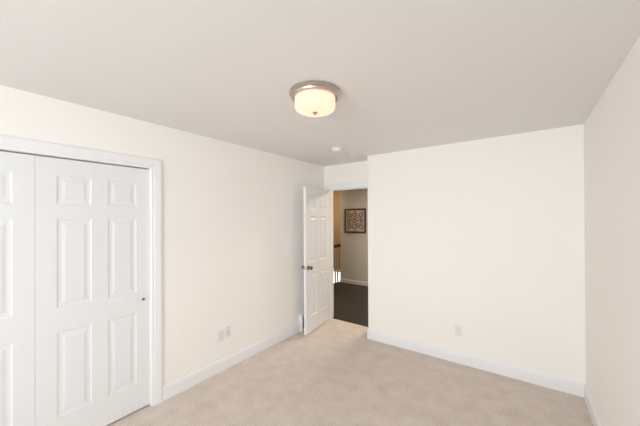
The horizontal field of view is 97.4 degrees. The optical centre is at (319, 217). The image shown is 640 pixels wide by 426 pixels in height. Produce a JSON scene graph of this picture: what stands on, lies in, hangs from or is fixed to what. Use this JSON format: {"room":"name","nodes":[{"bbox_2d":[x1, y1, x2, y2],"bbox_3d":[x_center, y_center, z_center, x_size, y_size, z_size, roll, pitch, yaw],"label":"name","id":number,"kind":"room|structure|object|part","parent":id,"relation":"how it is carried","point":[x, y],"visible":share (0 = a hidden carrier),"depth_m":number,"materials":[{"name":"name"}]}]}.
{"room":"empty bedroom","nodes":[
{"label":"empty bedroom","id":0,"kind":"room"},
{"bbox_2d":[0,85,323,405],"bbox_3d":[-1.804,0.406,2.047,0.120,2.440,6.230,0,0,36],"label":"wall","id":1,"kind":"structure","parent":0,"point":[233,214],"depth_m":2.87,"materials":[{"name":"white paint"}]},
{"bbox_2d":[0,151,34,425],"bbox_3d":[-2.101,0.601,1.583,0.055,2.022,0.703,0,0,36],"label":"door","id":2,"kind":"structure","parent":1,"relation":"in","point":[17,170],"depth_m":1.80,"materials":[{"name":"white paint"}]},
{"bbox_2d":[0,135,161,405],"bbox_3d":[-1.864,0.560,1.844,0.020,2.131,1.587,0,0,36],"label":"trim","id":3,"kind":"structure","parent":1,"relation":"attached to","point":[12,143],"depth_m":2.42,"materials":[{"name":"white paint"}]},
{"bbox_2d":[35,155,149,425],"bbox_3d":[-1.687,0.601,2.153,0.055,2.022,0.703,0,0,36],"label":"door","id":4,"kind":"structure","parent":1,"relation":"in","point":[92,274],"depth_m":2.10,"materials":[{"name":"white paint"}]},
{"bbox_2d":[218,329,223,341],"bbox_3d":[-1.046,1.254,2.971,0.009,0.115,0.070,0,0,36],"label":"electrical outlet","id":5,"kind":"object","parent":1,"relation":"attached to","point":[221,332],"visible":1,"depth_m":2.97,"materials":[{"name":"white plastic"}]},
{"bbox_2d":[225,326,230,337],"bbox_3d":[-0.992,1.242,3.041,0.014,0.115,0.070,0,0,36],"label":"plate","id":6,"kind":"object","parent":1,"relation":"attached to","point":[227,329],"visible":1,"depth_m":3.04,"materials":[{"name":"white plastic"}]},
{"bbox_2d":[162,323,299,401],"bbox_3d":[-0.653,1.564,3.503,0.014,0.124,2.521,0,0,36],"label":"baseboard","id":7,"kind":"structure","parent":1,"relation":"attached to","point":[177,386],"depth_m":2.98,"materials":[{"name":"white paint"}]},
{"bbox_2d":[299,313,303,331],"bbox_3d":[-0.186,1.507,4.116,0.050,0.232,0.300,0,0,36],"label":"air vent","id":8,"kind":"object","parent":1,"relation":"in","point":[301,316],"visible":0.38,"depth_m":4.00,"materials":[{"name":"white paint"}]},
{"bbox_2d":[0,0,639,166],"bbox_3d":[-0.533,-0.873,1.123,3.278,0.100,6.230,0,0,36],"label":"ceiling","id":9,"kind":"structure","parent":0,"point":[408,74],"depth_m":1.49,"materials":[{"name":"white paint"}]},
{"bbox_2d":[289,81,339,116],"bbox_3d":[-0.033,-0.750,1.857,0.336,0.147,0.336,0,0,36],"label":"ceiling light","id":10,"kind":"object","parent":9,"relation":"attached to","point":[310,98],"visible":1,"depth_m":1.75,"materials":[{"name":"white glass"}]},
{"bbox_3d":[-0.033,-0.737,1.857,0.267,0.092,0.267,0,0,36],"label":"lamp shade","id":11,"kind":"part","parent":10,"relation":"part of","materials":[{"name":"white glass"}]},
{"bbox_2d":[332,147,342,151],"bbox_3d":[0.207,-0.798,3.349,0.134,0.042,0.134,0,0,36],"label":"smoke detector","id":12,"kind":"object","parent":9,"relation":"attached to","point":[335,149],"visible":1,"depth_m":3.31,"materials":[{"name":"white plastic"}]},
{"bbox_2d":[333,190,339,269],"bbox_3d":[0.612,1.717,8.272,1.240,5.040,0.100,0,0,36],"label":"wall","id":13,"kind":"structure","parent":0,"point":[336,194],"depth_m":8.30,"materials":[{"name":"beige paint"}]},
{"bbox_2d":[334,269,339,282],"bbox_3d":[0.619,2.272,8.226,0.900,1.470,0.085,0,0,36],"label":"window","id":14,"kind":"structure","parent":13,"relation":"in","point":[336,269],"depth_m":8.32,"materials":[{"name":"white"}]},
{"bbox_2d":[324,161,367,184],"bbox_3d":[0.431,0.404,4.348,1.028,2.440,0.120,0,0,36],"label":"wall","id":15,"kind":"structure","parent":0,"point":[357,171],"depth_m":4.29,"materials":[{"name":"white paint"}]},
{"bbox_2d":[302,187,328,334],"bbox_3d":[-0.021,0.598,4.146,0.161,2.030,0.717,0,0,32],"label":"door","id":16,"kind":"structure","parent":15,"relation":"in","point":[315,201],"depth_m":4.09,"materials":[{"name":"white paint"}]},
{"bbox_2d":[324,181,367,318],"bbox_3d":[0.478,0.585,4.314,0.768,2.076,0.120,0,0,36],"label":"trim","id":17,"kind":"structure","parent":15,"relation":"attached to","point":[331,268],"depth_m":4.51,"materials":[{"name":"white paint"}]},
{"bbox_2d":[106,282,592,425],"bbox_3d":[-0.281,1.745,2.374,4.373,0.250,8.550,0,0,36],"label":"floor","id":18,"kind":"structure","parent":0,"point":[331,375],"depth_m":2.59,"materials":[{"name":"beige carpet"}]},
{"bbox_2d":[333,244,340,282],"bbox_3d":[-0.140,1.153,6.240,0.080,0.960,2.130,0,0,36],"label":"stair railing","id":19,"kind":"object","parent":18,"relation":"on","point":[336,245],"visible":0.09,"depth_m":6.95,"materials":[{"name":"brown wood"}]},
{"bbox_2d":[340,188,367,281],"bbox_3d":[2.076,1.704,6.545,3.160,5.040,0.970,0,0,36],"label":"wall","id":20,"kind":"structure","parent":0,"point":[354,246],"depth_m":6.86,"materials":[{"name":"beige paint"}]},
{"bbox_2d":[340,278,367,285],"bbox_3d":[1.786,1.579,6.148,3.160,0.089,0.014,0,0,36],"label":"baseboard","id":21,"kind":"structure","parent":20,"relation":"attached to","point":[341,280],"depth_m":6.84,"materials":[{"name":"grey paint"}]},
{"bbox_2d":[344,208,365,232],"bbox_3d":[0.847,0.086,6.818,0.584,0.584,0.034,0,0,36],"label":"wall art","id":22,"kind":"object","parent":20,"relation":"attached to","point":[354,219],"visible":1,"depth_m":6.82,"materials":[{"name":"brown metal"}]},
{"bbox_2d":[367,124,585,382],"bbox_3d":[1.623,0.394,3.303,2.130,2.440,0.408,0,0,36],"label":"wall","id":23,"kind":"structure","parent":0,"point":[485,237],"depth_m":2.95,"materials":[{"name":"white paint"}]},
{"bbox_2d":[455,325,461,335],"bbox_3d":[1.531,1.256,3.112,0.070,0.115,0.009,0,0,36],"label":"electrical outlet","id":24,"kind":"object","parent":23,"relation":"attached to","point":[458,329],"visible":1,"depth_m":3.11,"materials":[{"name":"white plastic"}]},
{"bbox_2d":[367,329,585,397],"bbox_3d":[1.577,1.552,3.240,2.144,0.124,0.281,0,0,36],"label":"baseboard","id":25,"kind":"structure","parent":23,"relation":"attached to","point":[561,384],"depth_m":2.95,"materials":[{"name":"white paint"}]},
{"bbox_2d":[584,36,639,425],"bbox_3d":[0.701,0.387,0.122,0.120,2.440,6.062,0,0,36],"label":"wall","id":26,"kind":"structure","parent":0,"point":[612,128],"depth_m":1.68,"materials":[{"name":"white paint"}]},
{"bbox_2d":[584,384,600,425],"bbox_3d":[0.648,1.545,0.151,0.014,0.124,5.808,0,0,36],"label":"baseboard","id":27,"kind":"structure","parent":26,"relation":"attached to","point":[594,417],"depth_m":2.26,"materials":[{"name":"white paint"}]}
]}

